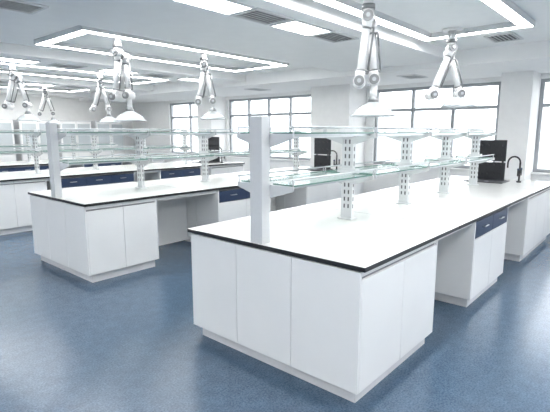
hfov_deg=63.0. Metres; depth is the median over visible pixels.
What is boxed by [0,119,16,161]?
storage cabinet
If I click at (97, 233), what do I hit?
laboratory bench
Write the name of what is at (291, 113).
window
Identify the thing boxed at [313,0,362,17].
light
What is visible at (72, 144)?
shelf
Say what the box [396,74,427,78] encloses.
air vent
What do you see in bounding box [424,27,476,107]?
fume extraction arm
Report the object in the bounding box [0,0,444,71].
ceiling
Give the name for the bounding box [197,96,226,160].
structural column
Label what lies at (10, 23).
trim
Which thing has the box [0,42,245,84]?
trim
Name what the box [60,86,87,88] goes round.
air vent
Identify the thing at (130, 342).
floor
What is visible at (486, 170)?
drying rack
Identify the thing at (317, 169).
sink
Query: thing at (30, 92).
trim
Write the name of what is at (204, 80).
fume extraction arm
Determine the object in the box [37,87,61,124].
fume extraction arm
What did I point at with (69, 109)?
wall
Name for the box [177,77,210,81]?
panel light
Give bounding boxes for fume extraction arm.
[2,64,40,120]
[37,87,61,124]
[89,73,119,122]
[108,38,146,120]
[194,53,225,119]
[350,0,395,116]
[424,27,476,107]
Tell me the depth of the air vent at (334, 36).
5.07 m
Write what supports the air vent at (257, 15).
attached to the ceiling
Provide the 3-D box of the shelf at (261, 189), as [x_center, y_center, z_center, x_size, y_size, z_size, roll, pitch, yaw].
[1.383,-0.452,4.751,0.520,0.860,4.610,8,12,40]
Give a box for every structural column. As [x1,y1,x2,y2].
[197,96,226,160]
[310,84,366,193]
[495,70,540,179]
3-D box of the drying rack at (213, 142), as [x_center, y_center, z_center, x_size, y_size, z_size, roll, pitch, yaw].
[-1.577,-1.442,11.434,0.400,0.630,0.116,8,12,40]
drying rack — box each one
[208,137,219,161]
[314,138,330,168]
[478,140,506,179]
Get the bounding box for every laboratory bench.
[0,156,163,171]
[0,160,244,234]
[28,166,360,282]
[187,175,549,402]
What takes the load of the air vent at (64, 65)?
attached to the trim at (47, 56)
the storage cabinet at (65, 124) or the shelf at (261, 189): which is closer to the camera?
the shelf at (261, 189)
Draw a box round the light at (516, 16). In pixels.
[456,0,534,36]
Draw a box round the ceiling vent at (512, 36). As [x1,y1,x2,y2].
[483,32,523,42]
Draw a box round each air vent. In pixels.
[0,0,48,14]
[47,63,87,68]
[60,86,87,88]
[140,73,172,77]
[230,7,293,24]
[244,88,269,90]
[309,31,358,42]
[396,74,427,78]
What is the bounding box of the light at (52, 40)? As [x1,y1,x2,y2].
[33,25,288,71]
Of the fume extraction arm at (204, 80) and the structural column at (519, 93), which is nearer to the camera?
the fume extraction arm at (204, 80)
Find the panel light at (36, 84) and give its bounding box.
[22,83,55,85]
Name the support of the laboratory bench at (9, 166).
on the floor
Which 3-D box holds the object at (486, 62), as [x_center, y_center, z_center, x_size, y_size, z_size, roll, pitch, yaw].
[0.904,-2.689,9.570,17.600,0.220,1.900,8,12,40]
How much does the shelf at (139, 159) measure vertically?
0.860 m
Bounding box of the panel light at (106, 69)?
[97,68,138,74]
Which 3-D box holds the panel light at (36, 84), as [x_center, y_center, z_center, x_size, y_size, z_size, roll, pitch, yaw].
[-5.340,-2.747,10.159,0.330,0.018,0.630,8,12,40]
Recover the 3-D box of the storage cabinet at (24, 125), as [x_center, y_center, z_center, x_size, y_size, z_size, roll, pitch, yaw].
[-7.163,-1.567,13.506,0.528,2.000,1.000,8,12,40]
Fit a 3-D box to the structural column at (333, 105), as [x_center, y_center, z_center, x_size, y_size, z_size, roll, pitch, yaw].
[1.411,-1.336,10.153,1.000,2.640,0.700,8,12,40]
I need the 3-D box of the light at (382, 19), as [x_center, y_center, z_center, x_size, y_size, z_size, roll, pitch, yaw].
[1.489,-2.007,4.962,0.394,0.060,1.757,8,12,40]
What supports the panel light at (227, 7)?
attached to the ceiling
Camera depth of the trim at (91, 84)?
10.25 m
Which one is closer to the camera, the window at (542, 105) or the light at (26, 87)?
the window at (542, 105)
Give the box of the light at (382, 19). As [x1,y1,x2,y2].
[374,10,447,40]
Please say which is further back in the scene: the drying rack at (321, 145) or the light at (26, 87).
the light at (26, 87)
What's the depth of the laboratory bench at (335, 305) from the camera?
3.27 m
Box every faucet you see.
[327,150,339,169]
[507,156,522,182]
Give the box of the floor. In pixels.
[0,230,549,411]
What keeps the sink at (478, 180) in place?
on the laboratory bench at (335, 305)
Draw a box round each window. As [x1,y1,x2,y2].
[170,102,196,153]
[227,94,310,161]
[370,82,500,170]
[531,78,549,174]
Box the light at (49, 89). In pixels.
[47,88,85,91]
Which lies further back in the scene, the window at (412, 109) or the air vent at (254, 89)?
the air vent at (254, 89)
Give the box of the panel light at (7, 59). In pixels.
[0,56,40,63]
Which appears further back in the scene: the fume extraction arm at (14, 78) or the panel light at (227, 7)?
the fume extraction arm at (14, 78)
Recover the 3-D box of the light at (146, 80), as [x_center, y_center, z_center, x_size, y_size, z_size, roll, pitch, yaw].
[-4.080,-2.697,9.126,1.350,0.060,3.700,8,12,40]
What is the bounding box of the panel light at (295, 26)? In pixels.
[270,19,331,35]
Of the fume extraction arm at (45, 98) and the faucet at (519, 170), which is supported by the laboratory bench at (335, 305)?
the faucet at (519, 170)
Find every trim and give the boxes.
[0,11,46,37]
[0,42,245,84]
[0,72,153,92]
[0,87,90,98]
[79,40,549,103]
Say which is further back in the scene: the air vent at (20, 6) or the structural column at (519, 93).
the structural column at (519, 93)
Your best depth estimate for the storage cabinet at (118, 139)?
14.94 m
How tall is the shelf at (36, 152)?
0.860 m
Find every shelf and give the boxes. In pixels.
[0,129,192,173]
[0,130,117,162]
[45,123,307,197]
[237,116,496,243]
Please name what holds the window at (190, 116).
attached to the wall at (157, 114)
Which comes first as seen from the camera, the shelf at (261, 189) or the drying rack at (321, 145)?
the shelf at (261, 189)
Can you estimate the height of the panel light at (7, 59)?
0.018 m
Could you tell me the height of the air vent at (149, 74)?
0.015 m
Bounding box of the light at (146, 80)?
[0,63,166,83]
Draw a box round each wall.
[0,94,133,155]
[132,73,549,192]
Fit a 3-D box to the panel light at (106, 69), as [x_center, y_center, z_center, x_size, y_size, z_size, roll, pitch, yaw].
[-2.774,-2.383,7.959,0.330,0.018,0.630,8,12,40]
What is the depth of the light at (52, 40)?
6.32 m
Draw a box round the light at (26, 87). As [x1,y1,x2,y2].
[23,86,41,89]
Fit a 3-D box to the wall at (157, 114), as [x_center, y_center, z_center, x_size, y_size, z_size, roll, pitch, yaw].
[1.609,-1.519,10.586,18.000,2.860,0.250,8,12,40]
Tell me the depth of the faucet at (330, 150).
8.89 m
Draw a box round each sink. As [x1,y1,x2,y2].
[307,168,332,170]
[463,179,508,183]
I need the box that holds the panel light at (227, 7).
[172,0,253,14]
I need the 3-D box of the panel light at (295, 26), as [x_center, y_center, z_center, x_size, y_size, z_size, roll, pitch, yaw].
[0.277,-1.831,4.624,0.330,0.018,0.630,8,12,40]
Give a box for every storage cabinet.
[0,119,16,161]
[13,120,53,160]
[54,120,92,158]
[91,121,124,156]
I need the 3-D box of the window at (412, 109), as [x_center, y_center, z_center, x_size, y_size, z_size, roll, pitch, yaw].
[3.152,-1.586,9.091,2.610,1.640,0.185,8,12,40]

